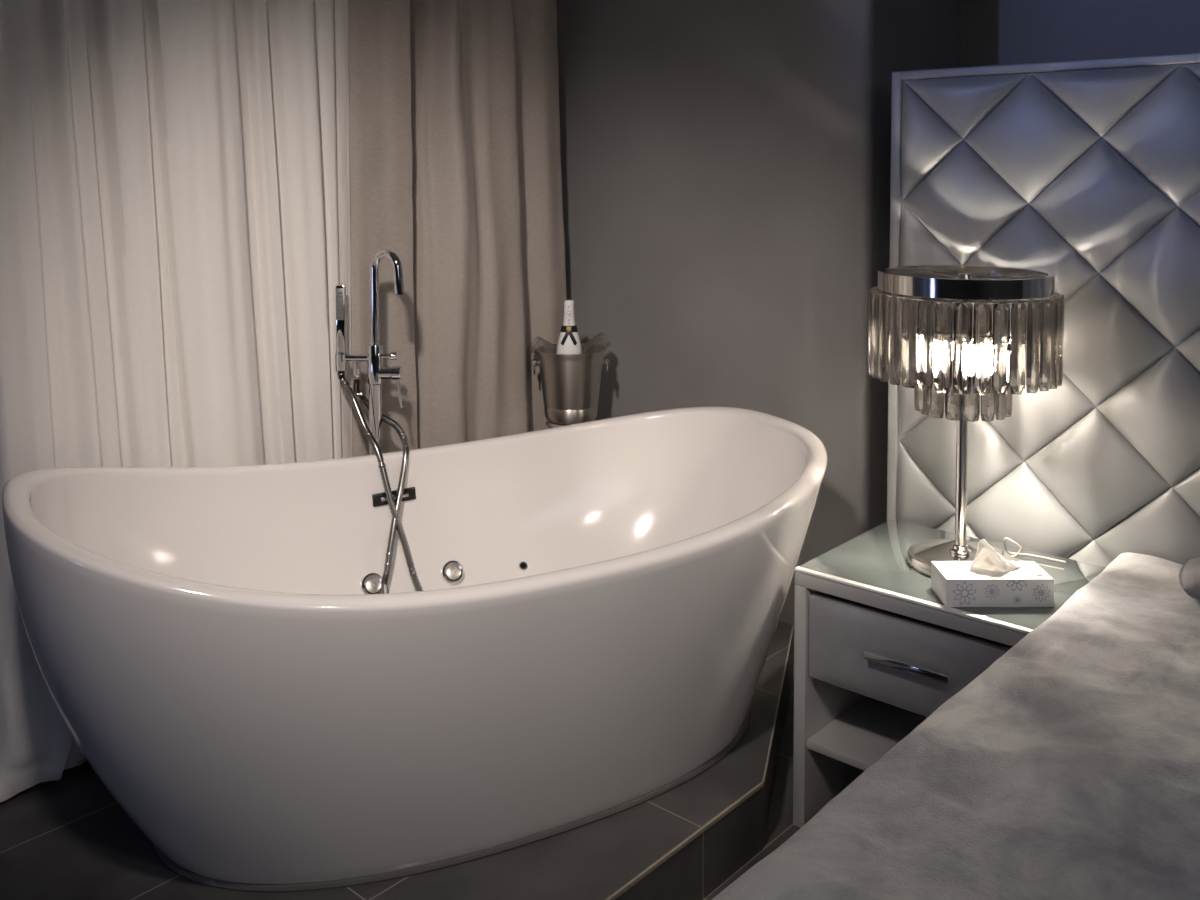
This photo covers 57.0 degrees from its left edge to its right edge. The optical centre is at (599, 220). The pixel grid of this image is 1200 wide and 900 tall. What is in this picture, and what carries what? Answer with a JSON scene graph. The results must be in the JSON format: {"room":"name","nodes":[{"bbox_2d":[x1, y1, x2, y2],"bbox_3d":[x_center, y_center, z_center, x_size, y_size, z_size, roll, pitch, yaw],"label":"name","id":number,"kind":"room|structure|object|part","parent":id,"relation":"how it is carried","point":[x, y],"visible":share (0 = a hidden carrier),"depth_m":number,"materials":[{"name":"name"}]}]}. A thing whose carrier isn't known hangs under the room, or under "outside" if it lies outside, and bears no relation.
{"room":"hotel room","nodes":[
{"label":"hotel room","id":0,"kind":"room"},
{"bbox_2d":[0,621,793,899],"bbox_3d":[-1.138,1.227,1.486,1.242,0.139,4.451,2,3,41],"label":"floor","id":1,"kind":"structure","parent":0,"point":[67,838],"depth_m":2.02,"materials":[{"name":"tile"}]},
{"bbox_2d":[334,0,351,457],"bbox_3d":[-0.660,-0.040,2.788,0.072,2.283,0.060,2,3,41],"label":"trim","id":2,"kind":"structure","parent":1,"relation":"on","point":[340,6],"depth_m":2.76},
{"bbox_2d":[335,249,422,593],"bbox_3d":[-0.475,0.592,2.603,0.151,1.035,0.430,-2,3,-37],"label":"faucet","id":3,"kind":"object","parent":1,"relation":"on","point":[376,372],"visible":0.77,"depth_m":2.71,"materials":[{"name":"silver metal"}]},
{"bbox_3d":[-0.601,0.339,2.722,0.094,0.017,0.017,0,3,0],"label":"holder arm","id":4,"kind":"part","parent":3,"relation":"part of","materials":[{"name":"silver metal"}]},
{"bbox_2d":[352,360,360,378],"bbox_3d":[-0.599,0.367,2.723,0.021,0.045,0.021,2,3,41],"label":"handle","id":5,"kind":"object","parent":3,"relation":"attached to","point":[356,369],"depth_m":2.72,"materials":[{"name":"metal"}]},
{"bbox_3d":[-0.520,0.193,2.694,0.104,0.245,0.025,1,3,31],"label":"spout","id":6,"kind":"part","parent":3,"relation":"part of","materials":[{"name":"silver metal"}]},
{"bbox_3d":[-0.521,0.334,2.722,0.042,0.021,0.021,0,3,0],"label":"diverter knob","id":7,"kind":"part","parent":3,"relation":"part of","materials":[{"name":"silver metal"}]},
{"bbox_3d":[-0.496,0.423,2.726,0.018,0.079,0.009,0,3,-4],"label":"lever","id":8,"kind":"part","parent":3,"relation":"part of","materials":[{"name":"silver metal"}]},
{"bbox_2d":[2,406,826,892],"bbox_3d":[-0.285,0.786,2.292,1.670,0.681,0.922,-1,3,-29],"label":"bathtub","id":9,"kind":"object","parent":1,"relation":"on","point":[590,630],"visible":1,"depth_m":1.96,"materials":[{"name":"white ceramic"}]},
{"bbox_3d":[-0.493,0.660,2.641,0.107,0.034,0.016,-1,3,-29],"label":"overflow plate","id":10,"kind":"part","parent":9,"relation":"part of","materials":[{"name":"black"}]},
{"bbox_2d":[545,420,594,427],"bbox_3d":[-0.084,0.832,3.219,0.170,0.502,0.170,2,3,41],"label":"stand","id":11,"kind":"object","parent":1,"relation":"on","point":[549,424],"visible":0.02,"depth_m":3.16,"materials":[{"name":"metal"}]},
{"bbox_2d":[532,343,609,424],"bbox_3d":[-0.084,0.476,3.204,0.209,0.210,0.209,2,3,41],"label":"ice bucket","id":12,"kind":"object","parent":11,"relation":"on","point":[570,383],"visible":0.93,"depth_m":3.13,"materials":[{"name":"silver metal"}]},
{"bbox_3d":[-0.185,0.413,3.201,0.025,0.025,0.025,0,3,0],"label":"handle knob","id":13,"kind":"part","parent":12,"relation":"part of","materials":[{"name":"silver metal"}]},
{"bbox_2d":[529,336,556,355],"bbox_3d":[-0.125,0.404,3.233,0.167,0.136,0.054,-1,3,-18],"label":"napkin","id":14,"kind":"object","parent":12,"relation":"in","point":[540,344],"visible":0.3,"depth_m":3.20,"materials":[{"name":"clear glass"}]},
{"bbox_2d":[556,300,581,353],"bbox_3d":[-0.088,0.380,3.167,0.073,0.304,0.073,0,3,0],"label":"champagne bottle","id":15,"kind":"object","parent":12,"relation":"in","point":[569,342],"visible":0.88,"depth_m":3.15,"materials":[{"name":"white glass"}]},
{"bbox_2d":[581,332,610,353],"bbox_3d":[-0.048,0.399,3.249,0.163,0.143,0.054,1,3,14],"label":"champagne flute","id":16,"kind":"object","parent":12,"relation":"in","point":[598,343],"visible":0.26,"depth_m":3.22,"materials":[{"name":"clear glass"}]},
{"bbox_3d":[0.016,0.413,3.201,0.025,0.025,0.025,0,3,0],"label":"handle knob","id":17,"kind":"part","parent":12,"relation":"part of","materials":[{"name":"silver metal"}]},
{"bbox_3d":[-0.907,1.191,0.810,0.005,0.007,3.742,2,3,41],"label":"edge trim","id":18,"kind":"part","parent":1,"relation":"part of","materials":[{"name":"beige tile"}]},
{"bbox_3d":[0.425,1.112,2.599,0.004,0.005,0.795,1,3,14],"label":"edge trim","id":19,"kind":"part","parent":1,"relation":"part of","materials":[{"name":"beige tile"}]},
{"bbox_2d":[703,675,799,899],"bbox_3d":[0.181,1.392,0.434,4.820,0.100,5.600,2,3,41],"label":"floor","id":20,"kind":"structure","parent":0,"point":[780,827],"depth_m":2.37,"materials":[{"name":"ceramic"}]},
{"bbox_2d":[793,519,1105,827],"bbox_3d":[0.731,0.990,2.271,0.525,0.544,0.459,2,3,41],"label":"nightstand","id":21,"kind":"object","parent":20,"relation":"on","point":[877,651],"visible":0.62,"depth_m":2.23,"materials":[{"name":"white wood"}]},
{"bbox_3d":[0.554,1.000,2.447,0.027,0.508,0.430,2,3,41],"label":"panel","id":22,"kind":"part","parent":21,"relation":"part of","materials":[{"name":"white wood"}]},
{"bbox_2d":[807,696,927,770],"bbox_3d":[0.740,1.083,2.284,0.471,0.018,0.410,2,3,41],"label":"shelf","id":23,"kind":"object","parent":21,"relation":"attached to","point":[861,731],"depth_m":2.32,"materials":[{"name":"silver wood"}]},
{"bbox_3d":[0.588,0.848,2.107,0.173,0.016,0.032,2,3,41],"label":"drawer handle","id":24,"kind":"part","parent":21,"relation":"part of","materials":[{"name":"silver metal"}]},
{"bbox_3d":[0.723,0.855,2.255,0.463,0.171,0.385,2,3,41],"label":"drawer","id":25,"kind":"part","parent":21,"relation":"part of","materials":[{"name":"white wood"}]},
{"bbox_3d":[0.745,0.721,2.276,0.519,0.008,0.413,2,3,41],"label":"glass","id":26,"kind":"part","parent":21,"relation":"part of","materials":[{"name":"grey"}]},
{"bbox_2d":[868,265,1065,576],"bbox_3d":[0.747,0.411,2.278,0.380,0.612,0.380,2,3,41],"label":"table lamp","id":27,"kind":"object","parent":21,"relation":"on","point":[958,354],"visible":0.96,"depth_m":2.14,"materials":[{"name":"silver metal"}]},
{"bbox_3d":[0.747,0.423,2.278,0.042,0.533,0.042,2,3,41],"label":"lamp stem","id":28,"kind":"part","parent":27,"relation":"part of","materials":[{"name":"silver metal"}]},
{"bbox_3d":[0.747,0.171,2.267,0.370,0.125,0.370,2,3,41],"label":"shade frame","id":29,"kind":"part","parent":27,"relation":"part of","materials":[{"name":"silver metal"}]},
{"bbox_3d":[0.911,0.691,2.330,0.127,0.047,0.049,0,3,9],"label":"cord","id":30,"kind":"part","parent":27,"relation":"part of","materials":[{"name":"beige plastic"}]},
{"bbox_2d":[931,539,1053,606],"bbox_3d":[0.750,0.667,2.119,0.202,0.114,0.099,0,3,0],"label":"tissue box","id":31,"kind":"object","parent":21,"relation":"on","point":[989,580],"visible":1,"depth_m":2.07,"materials":[{"name":"white cardboard"}]},
{"bbox_2d":[953,580,1049,603],"bbox_3d":[0.752,0.697,2.071,0.182,0.047,0.001,0,3,0],"label":"print","id":32,"kind":"object","parent":31,"relation":"attached to","point":[1017,600],"depth_m":2.07},
{"bbox_2d":[887,52,1199,566],"bbox_3d":[1.491,0.475,1.992,2.075,1.598,0.103,2,3,41],"label":"headboard","id":33,"kind":"object","parent":20,"relation":"on","point":[1085,173],"visible":0.68,"depth_m":2.35,"materials":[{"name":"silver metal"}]},
{"bbox_3d":[1.503,0.474,2.006,2.075,1.598,0.066,2,3,41],"label":"panel","id":34,"kind":"part","parent":33,"relation":"part of","materials":[{"name":"silver metal"}]},
{"bbox_2d":[556,0,960,674],"bbox_3d":[0.451,0.003,3.365,1.085,2.420,0.550,2,3,41],"label":"wall","id":35,"kind":"structure","parent":0,"point":[726,164],"depth_m":3.05,"materials":[{"name":"grey paint"}]},
{"bbox_2d":[960,0,1199,66],"bbox_3d":[2.365,0.058,2.121,3.635,2.420,0.100,2,3,41],"label":"wall","id":36,"kind":"structure","parent":0,"point":[992,32],"depth_m":2.98,"materials":[{"name":"grey paint"}]},
{"bbox_3d":[0.181,-1.125,0.324,4.820,0.100,5.600,2,3,41],"label":"ceiling","id":37,"kind":"structure","parent":0,"visible":0},
{"bbox_3d":[-0.356,-1.178,3.034,0.050,0.029,0.835,2,3,41],"label":"track","id":38,"kind":"object","parent":37,"relation":"attached to","visible":0},
{"bbox_2d":[348,0,566,456],"bbox_3d":[-0.348,-0.045,3.101,0.150,2.241,0.874,2,3,41],"label":"curtain","id":39,"kind":"object","parent":38,"relation":"hanging from","point":[454,153],"visible":0.69,"depth_m":2.99,"materials":[{"name":"beige fabric"}]},
{"bbox_3d":[-0.925,-1.150,2.386,0.050,0.029,0.840,2,3,41],"label":"track","id":40,"kind":"object","parent":37,"relation":"attached to","visible":0},
{"bbox_2d":[0,0,341,801],"bbox_3d":[-0.906,-0.010,2.375,0.192,2.247,0.923,2,3,41],"label":"curtain","id":41,"kind":"object","parent":40,"relation":"hanging from","point":[169,243],"visible":0.62,"depth_m":2.38,"materials":[{"name":"white fabric"}]},
{"bbox_3d":[1.099,1.047,0.962,1.675,0.545,1.945,2,3,41],"label":"bed","id":42,"kind":"object","parent":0,"visible":0},
{"bbox_2d":[712,552,1199,899],"bbox_3d":[1.066,1.005,0.937,1.787,0.570,2.037,2,3,41],"label":"bedspread","id":43,"kind":"object","parent":42,"relation":"on","point":[1068,768],"visible":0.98,"depth_m":1.40,"materials":[{"name":"grey fabric"}]},
{"bbox_2d":[1179,558,1199,600],"bbox_3d":[1.180,0.656,1.968,0.266,0.062,0.176,1,3,29],"label":"cushion","id":44,"kind":"object","parent":43,"relation":"on","point":[1189,574],"visible":1,"depth_m":1.98,"materials":[{"name":"grey fabric"}]}
]}

